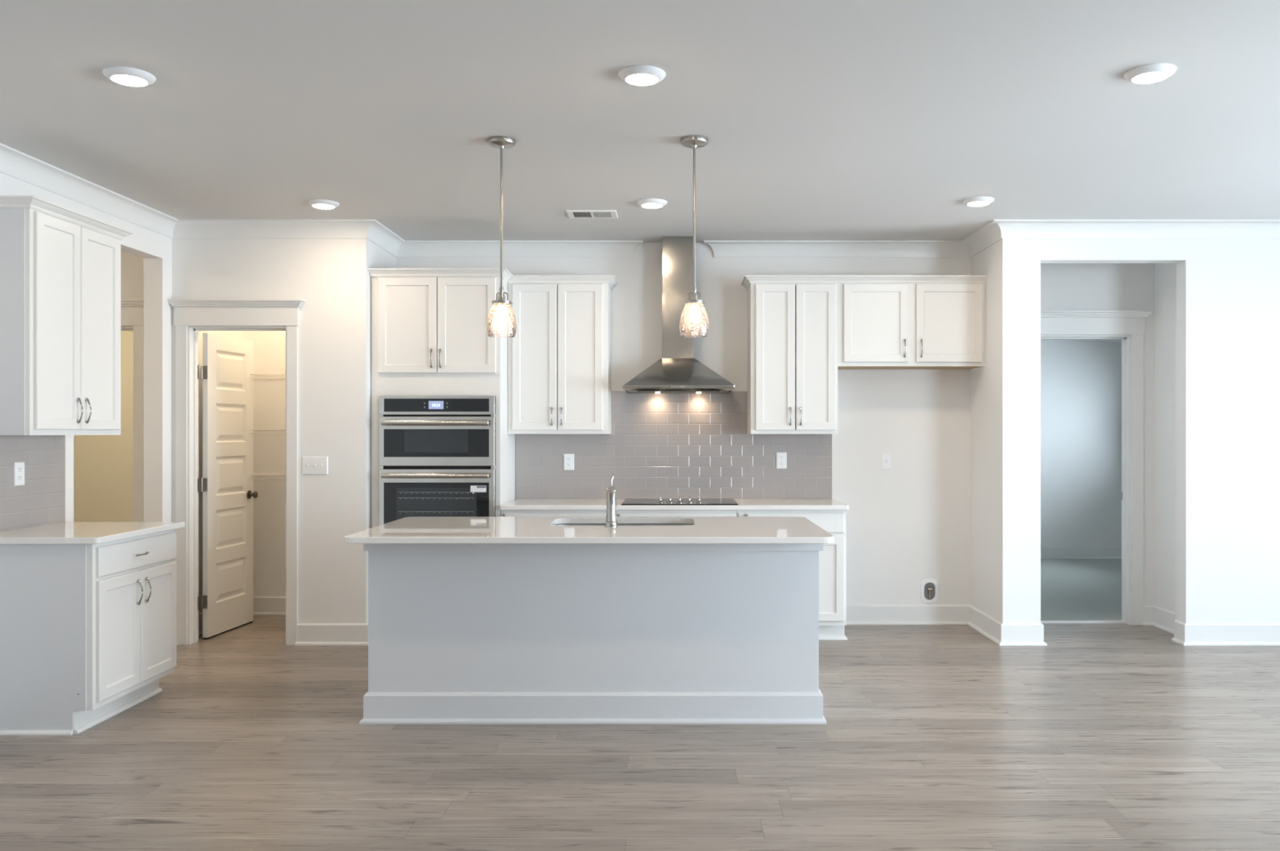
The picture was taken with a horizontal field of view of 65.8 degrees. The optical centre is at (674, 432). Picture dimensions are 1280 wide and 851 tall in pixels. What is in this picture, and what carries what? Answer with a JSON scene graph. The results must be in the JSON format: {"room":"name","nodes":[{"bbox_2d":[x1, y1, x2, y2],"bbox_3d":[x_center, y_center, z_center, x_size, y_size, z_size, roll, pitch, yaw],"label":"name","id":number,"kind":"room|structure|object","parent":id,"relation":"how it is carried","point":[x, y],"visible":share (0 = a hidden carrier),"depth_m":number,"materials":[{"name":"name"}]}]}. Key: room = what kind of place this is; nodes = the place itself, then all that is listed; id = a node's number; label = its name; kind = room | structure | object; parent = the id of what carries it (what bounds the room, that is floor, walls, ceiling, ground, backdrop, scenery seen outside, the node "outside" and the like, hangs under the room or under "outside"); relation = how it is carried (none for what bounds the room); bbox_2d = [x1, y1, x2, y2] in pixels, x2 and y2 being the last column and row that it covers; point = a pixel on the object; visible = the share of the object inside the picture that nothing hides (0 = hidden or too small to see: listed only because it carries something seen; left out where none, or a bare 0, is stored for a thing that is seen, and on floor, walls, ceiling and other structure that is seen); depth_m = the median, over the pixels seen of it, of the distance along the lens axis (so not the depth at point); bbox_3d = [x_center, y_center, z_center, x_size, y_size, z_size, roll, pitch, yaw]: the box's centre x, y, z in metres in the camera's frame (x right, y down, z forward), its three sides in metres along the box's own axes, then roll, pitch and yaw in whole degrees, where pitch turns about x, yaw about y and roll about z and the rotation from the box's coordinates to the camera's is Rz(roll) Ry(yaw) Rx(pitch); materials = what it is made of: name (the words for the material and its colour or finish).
{"room":"kitchen","nodes":[
{"label":"kitchen","id":0,"kind":"room"},
{"bbox_2d":[73,435,74,521],"bbox_3d":[-5.290,0.005,6.460,0.120,2.770,4.520,0,0,0],"label":"wall","id":1,"kind":"structure","parent":0,"point":[73,435],"depth_m":8.59,"materials":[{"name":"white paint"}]},
{"bbox_2d":[74,330,133,521],"bbox_3d":[-4.325,0.005,8.660,1.810,2.770,0.120,0,0,0],"label":"wall","id":2,"kind":"structure","parent":0,"point":[104,464],"depth_m":8.60,"materials":[{"name":"yellow paint"}]},
{"bbox_2d":[0,172,243,613],"bbox_3d":[-3.360,0.005,2.975,0.120,2.770,9.150,0,0,0],"label":"wall","id":3,"kind":"structure","parent":0,"point":[155,248],"depth_m":6.36,"materials":[{"name":"white paint"}]},
{"bbox_2d":[0,435,65,530],"bbox_3d":[-3.295,0.247,4.665,0.009,0.468,1.330,0,0,0],"label":"tile backsplash","id":4,"kind":"structure","parent":3,"relation":"attached to","point":[41,500],"depth_m":5.06,"materials":[{"name":"grey tile"}]},
{"bbox_2d":[13,461,24,485],"bbox_3d":[-3.287,0.206,4.953,0.009,0.118,0.074,0,0,0],"label":"power outlet","id":5,"kind":"object","parent":4,"relation":"attached to","point":[19,467],"visible":1,"depth_m":4.94,"materials":[{"name":"white plastic"}]},
{"bbox_2d":[17,475,22,480],"bbox_3d":[-3.283,0.227,4.953,0.002,0.029,0.033,0,0,0],"label":"socket","id":6,"kind":"object","parent":5,"relation":"attached to","point":[20,477],"depth_m":4.95,"materials":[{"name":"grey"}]},
{"bbox_2d":[17,466,22,472],"bbox_3d":[-3.283,0.185,4.953,0.002,0.029,0.033,0,0,0],"label":"socket","id":7,"kind":"object","parent":5,"relation":"attached to","point":[20,468],"depth_m":4.95,"materials":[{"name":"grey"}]},
{"bbox_2d":[0,195,133,435],"bbox_3d":[-3.116,-0.536,4.935,0.369,1.096,0.840,0,0,0],"label":"upper cabinet","id":8,"kind":"object","parent":3,"relation":"attached to","point":[60,266],"visible":1,"depth_m":4.74,"materials":[{"name":"white paint"}]},
{"bbox_2d":[0,142,643,257],"bbox_3d":[-1.764,-1.327,2.835,3.071,0.107,8.870,0,0,0],"label":"trim","id":9,"kind":"structure","parent":3,"relation":"attached to","point":[15,163],"depth_m":6.45,"materials":[{"name":"white paint"}]},
{"bbox_2d":[120,238,371,622],"bbox_3d":[-3.628,0.005,6.538,3.204,2.770,0.120,0,0,0],"label":"wall","id":10,"kind":"structure","parent":0,"point":[333,277],"depth_m":6.48,"materials":[{"name":"white paint"}]},
{"bbox_2d":[120,298,143,521],"bbox_3d":[-3.962,0.261,6.514,1.079,2.258,0.204,0,0,0],"label":"trim","id":11,"kind":"structure","parent":10,"relation":"attached to","point":[131,309],"depth_m":6.46,"materials":[{"name":"white paint"}]},
{"bbox_2d":[200,332,257,639],"bbox_3d":[-3.135,0.358,6.936,0.155,2.061,0.618,0,0,5],"label":"door","id":12,"kind":"structure","parent":10,"relation":"in","point":[227,367],"depth_m":6.89,"materials":[{"name":"white paint"}]},
{"bbox_2d":[166,298,306,644],"bbox_3d":[-2.869,0.261,6.514,0.894,2.258,0.204,0,0,0],"label":"trim","id":13,"kind":"structure","parent":10,"relation":"attached to","point":[191,316],"depth_m":6.46,"materials":[{"name":"white paint"}]},
{"bbox_2d":[302,456,328,474],"bbox_3d":[-2.360,0.216,6.468,0.168,0.118,0.019,0,0,0],"label":"light switch","id":14,"kind":"object","parent":10,"relation":"attached to","point":[310,464],"visible":1,"depth_m":6.47,"materials":[{"name":"white plastic"}]},
{"bbox_2d":[294,622,368,645],"bbox_3d":[-2.239,1.321,6.489,0.487,0.139,0.083,0,0,0],"label":"baseboard","id":15,"kind":"structure","parent":10,"relation":"attached to","point":[308,633],"depth_m":6.46,"materials":[{"name":"white paint"}]},
{"bbox_2d":[243,330,285,595],"bbox_3d":[-2.783,0.005,7.610,1.274,2.770,0.120,0,0,0],"label":"wall","id":16,"kind":"structure","parent":0,"point":[268,346],"depth_m":7.55,"materials":[{"name":"white paint"}]},
{"bbox_2d":[198,595,285,635],"bbox_3d":[-2.723,1.321,7.074,1.154,0.139,0.952,0,0,0],"label":"baseboard","id":17,"kind":"structure","parent":16,"relation":"attached to","point":[262,605],"depth_m":7.53,"materials":[{"name":"white paint"}]},
{"bbox_2d":[250,373,285,378],"bbox_3d":[-2.723,-0.325,7.374,1.138,0.206,0.353,0,0,0],"label":"wire shelf","id":18,"kind":"object","parent":16,"relation":"attached to","point":[256,376],"visible":0.24,"depth_m":7.31,"materials":[{"name":"white"}]},
{"bbox_2d":[250,472,285,479],"bbox_3d":[-2.723,0.408,7.374,1.138,0.206,0.353,0,0,0],"label":"wire shelf","id":19,"kind":"object","parent":16,"relation":"attached to","point":[254,473],"visible":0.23,"depth_m":7.20,"materials":[{"name":"white metal"}]},
{"bbox_2d":[250,429,285,433],"bbox_3d":[-2.723,0.078,7.374,1.138,0.206,0.353,0,0,0],"label":"wire shelf","id":20,"kind":"object","parent":16,"relation":"attached to","point":[251,429],"visible":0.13,"depth_m":7.20,"materials":[{"name":"white metal"}]},
{"bbox_2d":[371,241,396,268],"bbox_3d":[-2.086,0.005,6.889,0.120,2.770,0.582,0,0,0],"label":"wall","id":21,"kind":"structure","parent":0,"point":[380,258],"depth_m":6.82,"materials":[{"name":"white paint"}]},
{"bbox_2d":[0,0,1279,242],"bbox_3d":[0.585,-1.430,4.640,11.870,0.100,12.720,0,0,0],"label":"ceiling","id":22,"kind":"structure","parent":0,"point":[820,120],"depth_m":4.20,"materials":[{"name":"white paint"}]},
{"bbox_2d":[102,66,155,86],"bbox_3d":[-2.105,-1.364,3.810,0.182,0.031,0.182,0,0,0],"label":"recessed light","id":23,"kind":"object","parent":22,"relation":"in","point":[127,76],"visible":1,"depth_m":3.77,"materials":[{"name":"white plastic"}]},
{"bbox_2d":[307,199,339,208],"bbox_3d":[-2.110,-1.364,5.930,0.182,0.031,0.182,0,0,0],"label":"recessed light","id":24,"kind":"object","parent":22,"relation":"in","point":[318,203],"visible":1,"depth_m":5.88,"materials":[{"name":"white plastic"}]},
{"bbox_2d":[486,136,516,337],"bbox_3d":[-0.819,-0.917,4.660,0.140,0.926,0.140,0,0,0],"label":"pendant lamp","id":25,"kind":"object","parent":22,"relation":"hanging from","point":[500,142],"visible":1,"depth_m":4.65,"materials":[{"name":"silver metal"}]},
{"bbox_2d":[497,293,505,306],"bbox_3d":[-0.819,-0.630,4.660,0.034,0.060,0.034,0,0,0],"label":"socket","id":26,"kind":"object","parent":25,"relation":"attached to","point":[501,295],"depth_m":4.65,"materials":[{"name":"silver metal"}]},
{"bbox_2d":[565,209,617,218],"bbox_3d":[-0.521,-1.375,6.225,0.314,0.008,0.210,0,0,0],"label":"ceiling vent","id":27,"kind":"object","parent":22,"relation":"in","point":[572,214],"visible":1,"depth_m":6.22,"materials":[{"name":"white metal"}]},
{"bbox_2d":[617,65,665,85],"bbox_3d":[-0.127,-1.364,3.800,0.182,0.031,0.182,0,0,0],"label":"recessed light","id":28,"kind":"object","parent":22,"relation":"in","point":[637,75],"visible":1,"depth_m":3.76,"materials":[{"name":"white plastic"}]},
{"bbox_2d":[636,198,666,208],"bbox_3d":[-0.137,-1.364,5.910,0.182,0.031,0.182,0,0,0],"label":"recessed light","id":29,"kind":"object","parent":22,"relation":"in","point":[646,202],"visible":1,"depth_m":5.86,"materials":[{"name":"white plastic"}]},
{"bbox_2d":[679,135,709,337],"bbox_3d":[0.091,-0.917,4.650,0.140,0.926,0.140,0,0,0],"label":"pendant lamp","id":30,"kind":"object","parent":22,"relation":"hanging from","point":[694,142],"visible":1,"depth_m":4.63,"materials":[{"name":"silver metal"}]},
{"bbox_2d":[690,292,697,305],"bbox_3d":[0.091,-0.630,4.650,0.034,0.060,0.034,0,0,0],"label":"socket","id":31,"kind":"object","parent":30,"relation":"attached to","point":[694,295],"depth_m":4.64,"materials":[{"name":"silver metal"}]},
{"bbox_2d":[962,196,994,206],"bbox_3d":[1.800,-1.364,5.860,0.182,0.031,0.182,0,0,0],"label":"recessed light","id":32,"kind":"object","parent":22,"relation":"in","point":[974,201],"visible":1,"depth_m":5.81,"materials":[{"name":"white plastic"}]},
{"bbox_2d":[1124,62,1176,84],"bbox_3d":[1.818,-1.364,3.780,0.182,0.031,0.182,0,0,0],"label":"recessed light","id":33,"kind":"object","parent":22,"relation":"in","point":[1152,73],"visible":1,"depth_m":3.74,"materials":[{"name":"white plastic"}]},
{"bbox_2d":[0,558,1279,850],"bbox_3d":[0.585,1.414,4.625,11.870,0.072,12.690,0,0,0],"label":"floor","id":34,"kind":"structure","parent":0,"point":[1100,736],"depth_m":4.17,"materials":[{"name":"grey wood"}]},
{"bbox_2d":[0,528,176,734],"bbox_3d":[-2.969,0.951,4.924,0.657,0.879,0.772,0,0,0],"label":"base cabinet","id":35,"kind":"object","parent":34,"relation":"on","point":[88,631],"visible":1,"depth_m":4.55,"materials":[{"name":"white paint"}]},
{"bbox_2d":[0,521,185,543],"bbox_3d":[-2.972,0.496,4.933,0.654,0.030,0.805,0,0,0],"label":"countertop","id":36,"kind":"structure","parent":35,"relation":"on","point":[64,532],"depth_m":4.78,"materials":[{"name":"white stone"}]},
{"bbox_2d":[368,268,515,527],"bbox_3d":[-1.569,0.153,6.845,0.906,2.474,0.667,0,0,0],"label":"oven tower","id":37,"kind":"object","parent":34,"relation":"on","point":[429,336],"visible":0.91,"depth_m":6.55,"materials":[{"name":"white paint"}]},
{"bbox_2d":[378,395,495,524],"bbox_3d":[-1.573,0.308,6.771,0.763,1.104,0.618,0,0,0],"label":"double oven","id":38,"kind":"object","parent":37,"relation":"in","point":[437,454],"visible":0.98,"depth_m":6.51,"materials":[{"name":"silver metal"}]},
{"bbox_2d":[476,485,485,488],"bbox_3d":[-1.277,0.358,6.513,0.060,0.013,0.001,0,0,0],"label":"print","id":39,"kind":"object","parent":38,"relation":"attached to","point":[477,486],"depth_m":6.51,"materials":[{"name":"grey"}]},
{"bbox_2d":[501,509,606,516],"bbox_3d":[-0.779,0.951,6.851,0.756,0.879,0.655,0,0,0],"label":"base cabinet","id":40,"kind":"object","parent":34,"relation":"on","point":[504,513],"visible":0.12,"depth_m":6.56,"materials":[{"name":"white paint"}]},
{"bbox_2d":[359,543,826,724],"bbox_3d":[-0.392,0.951,5.166,2.231,0.878,0.908,0,0,0],"label":"kitchen island","id":41,"kind":"object","parent":34,"relation":"on","point":[459,633],"visible":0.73,"depth_m":4.75,"materials":[{"name":"white wood"}]},
{"bbox_2d":[344,516,834,543],"bbox_3d":[-0.398,0.496,5.102,2.279,0.030,1.114,0,0,0],"label":"island countertop","id":42,"kind":"structure","parent":41,"relation":"on","point":[406,530],"depth_m":4.78,"materials":[{"name":"white stone"}]},
{"bbox_2d":[604,472,617,527],"bbox_3d":[-0.326,0.344,5.141,0.066,0.273,0.259,0,0,0],"label":"kitchen faucet","id":43,"kind":"object","parent":42,"relation":"on","point":[611,503],"visible":1,"depth_m":5.02,"materials":[{"name":"silver metal"}]},
{"bbox_2d":[554,523,693,525],"bbox_3d":[-0.281,0.619,5.330,0.808,0.211,0.490,0,0,0],"label":"undermount sink","id":44,"kind":"object","parent":42,"relation":"in","point":[560,524],"visible":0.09,"depth_m":5.57,"materials":[{"name":"silver metal"}]},
{"bbox_2d":[615,509,737,516],"bbox_3d":[0.005,0.951,6.851,0.811,0.879,0.655,0,0,0],"label":"base cabinet","id":45,"kind":"object","parent":34,"relation":"on","point":[620,513],"visible":0.11,"depth_m":6.56,"materials":[{"name":"white paint"}]},
{"bbox_2d":[737,509,847,639],"bbox_3d":[0.785,0.951,6.851,0.746,0.879,0.655,0,0,0],"label":"base cabinet","id":46,"kind":"object","parent":34,"relation":"on","point":[833,558],"visible":0.16,"depth_m":6.56,"materials":[{"name":"white paint"}]},
{"bbox_2d":[500,498,848,509],"bbox_3d":[-0.003,0.496,6.856,2.310,0.030,0.647,0,0,0],"label":"countertop","id":47,"kind":"structure","parent":46,"relation":"on","point":[517,504],"depth_m":6.53,"materials":[{"name":"white stone"}]},
{"bbox_2d":[621,496,737,504],"bbox_3d":[0.032,0.457,6.839,0.776,0.046,0.542,0,0,0],"label":"cooktop","id":48,"kind":"object","parent":47,"relation":"in","point":[669,500],"visible":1,"depth_m":6.68,"materials":[{"name":"black glass"}]},
{"bbox_2d":[1040,620,1124,622],"bbox_3d":[2.885,1.382,7.220,0.809,0.016,0.030,0,0,0],"label":"trim","id":49,"kind":"structure","parent":34,"relation":"on","point":[1042,621],"depth_m":7.21,"materials":[{"name":"white wood"}]},
{"bbox_2d":[396,242,1155,624],"bbox_3d":[1.687,0.005,7.225,7.666,2.770,0.150,0,0,0],"label":"wall","id":50,"kind":"structure","parent":0,"point":[908,523],"depth_m":7.18,"materials":[{"name":"white paint"}]},
{"bbox_2d":[507,275,617,433],"bbox_3d":[-0.788,-0.537,6.991,0.741,1.093,0.379,0,0,0],"label":"upper cabinet","id":51,"kind":"object","parent":50,"relation":"attached to","point":[559,353],"visible":0.98,"depth_m":6.84,"materials":[{"name":"white paint"}]},
{"bbox_2d":[515,391,831,498],"bbox_3d":[-0.008,0.090,7.175,2.296,0.780,0.009,0,0,0],"label":"tile backsplash","id":52,"kind":"structure","parent":50,"relation":"attached to","point":[663,445],"depth_m":7.17,"materials":[{"name":"grey tile"}]},
{"bbox_2d":[564,453,573,470],"bbox_3d":[-0.770,0.212,7.167,0.074,0.118,0.009,0,0,0],"label":"power outlet","id":53,"kind":"object","parent":52,"relation":"attached to","point":[568,458],"visible":1,"depth_m":7.16,"materials":[{"name":"white plastic"}]},
{"bbox_2d":[776,452,786,468],"bbox_3d":[0.773,0.202,7.167,0.074,0.118,0.009,0,0,0],"label":"power outlet","id":54,"kind":"object","parent":52,"relation":"attached to","point":[781,457],"visible":1,"depth_m":7.16,"materials":[{"name":"white plastic"}]},
{"bbox_2d":[622,236,735,393],"bbox_3d":[0.025,-0.832,6.912,0.762,1.095,0.517,0,0,0],"label":"range hood","id":55,"kind":"object","parent":50,"relation":"attached to","point":[677,371],"visible":0.93,"depth_m":6.94,"materials":[{"name":"silver metal"}]},
{"bbox_2d":[741,275,839,433],"bbox_3d":[0.805,-0.537,6.991,0.649,1.093,0.379,0,0,0],"label":"upper cabinet","id":56,"kind":"object","parent":50,"relation":"attached to","point":[792,320],"visible":1,"depth_m":6.84,"materials":[{"name":"white paint"}]},
{"bbox_2d":[880,453,891,469],"bbox_3d":[1.536,0.208,7.175,0.074,0.118,0.010,0,0,0],"label":"power outlet","id":57,"kind":"object","parent":50,"relation":"attached to","point":[886,458],"visible":1,"depth_m":7.17,"materials":[{"name":"white plastic"}]},
{"bbox_2d":[884,458,888,463],"bbox_3d":[1.536,0.208,7.172,0.038,0.038,0.003,0,0,0],"label":"socket","id":58,"kind":"object","parent":57,"relation":"attached to","point":[886,460],"depth_m":7.17,"materials":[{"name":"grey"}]},
{"bbox_2d":[837,275,986,368],"bbox_3d":[1.640,-0.772,6.991,1.020,0.624,0.379,0,0,0],"label":"upper cabinet","id":59,"kind":"object","parent":50,"relation":"attached to","point":[885,322],"visible":0.94,"depth_m":6.84,"materials":[{"name":"white paint"}]},
{"bbox_2d":[920,578,938,603],"bbox_3d":[1.851,1.152,7.174,0.134,0.180,0.021,0,0,0],"label":"water supply box","id":60,"kind":"object","parent":50,"relation":"attached to","point":[929,588],"visible":1,"depth_m":7.17,"materials":[{"name":"white plastic"}]},
{"bbox_2d":[1040,310,1153,625],"bbox_3d":[2.885,0.257,7.186,1.099,2.266,0.204,0,0,0],"label":"trim","id":61,"kind":"structure","parent":50,"relation":"attached to","point":[1055,324],"depth_m":7.13,"materials":[{"name":"white paint"}]},
{"bbox_2d":[970,242,996,619],"bbox_3d":[2.210,0.005,6.893,0.120,2.770,0.575,0,0,0],"label":"wall","id":62,"kind":"structure","parent":0,"point":[983,379],"depth_m":6.83,"materials":[{"name":"white paint"}]},
{"bbox_2d":[703,219,1279,257],"bbox_3d":[3.304,-1.327,2.835,6.192,0.107,8.870,0,0,0],"label":"trim","id":63,"kind":"structure","parent":62,"relation":"attached to","point":[995,230],"depth_m":6.47,"materials":[{"name":"white paint"}]},
{"bbox_2d":[1040,338,1121,546],"bbox_3d":[3.300,0.005,10.910,4.200,2.770,0.120,0,0,0],"label":"wall","id":64,"kind":"structure","parent":0,"point":[1081,379],"depth_m":10.85,"materials":[{"name":"white paint"}]},
{"bbox_2d":[1040,546,1121,558],"bbox_3d":[3.300,1.321,9.060,4.200,0.139,3.580,0,0,0],"label":"baseboard","id":65,"kind":"structure","parent":64,"relation":"attached to","point":[1046,552],"depth_m":10.84,"materials":[{"name":"white paint"}]},
{"bbox_2d":[996,238,1279,622],"bbox_3d":[4.275,0.005,6.542,4.250,2.770,0.127,0,0,0],"label":"wall","id":66,"kind":"structure","parent":0,"point":[1228,290],"depth_m":6.48,"materials":[{"name":"white paint"}]},
{"bbox_2d":[846,604,1047,645],"bbox_3d":[1.786,1.321,6.814,1.288,0.139,0.733,0,0,0],"label":"baseboard","id":67,"kind":"structure","parent":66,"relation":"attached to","point":[1002,633],"depth_m":7.16,"materials":[{"name":"white paint"}]},
{"bbox_2d":[1155,262,1176,613],"bbox_3d":[3.534,0.005,6.878,0.120,2.770,0.545,0,0,0],"label":"wall","id":68,"kind":"structure","parent":0,"point":[1165,273],"depth_m":7.00,"materials":[{"name":"white paint"}]},
{"bbox_2d":[1142,604,1279,645],"bbox_3d":[4.861,1.321,2.775,3.079,0.139,8.750,0,0,0],"label":"baseboard","id":69,"kind":"structure","parent":68,"relation":"attached to","point":[1184,633],"depth_m":6.46,"materials":[{"name":"white paint"}]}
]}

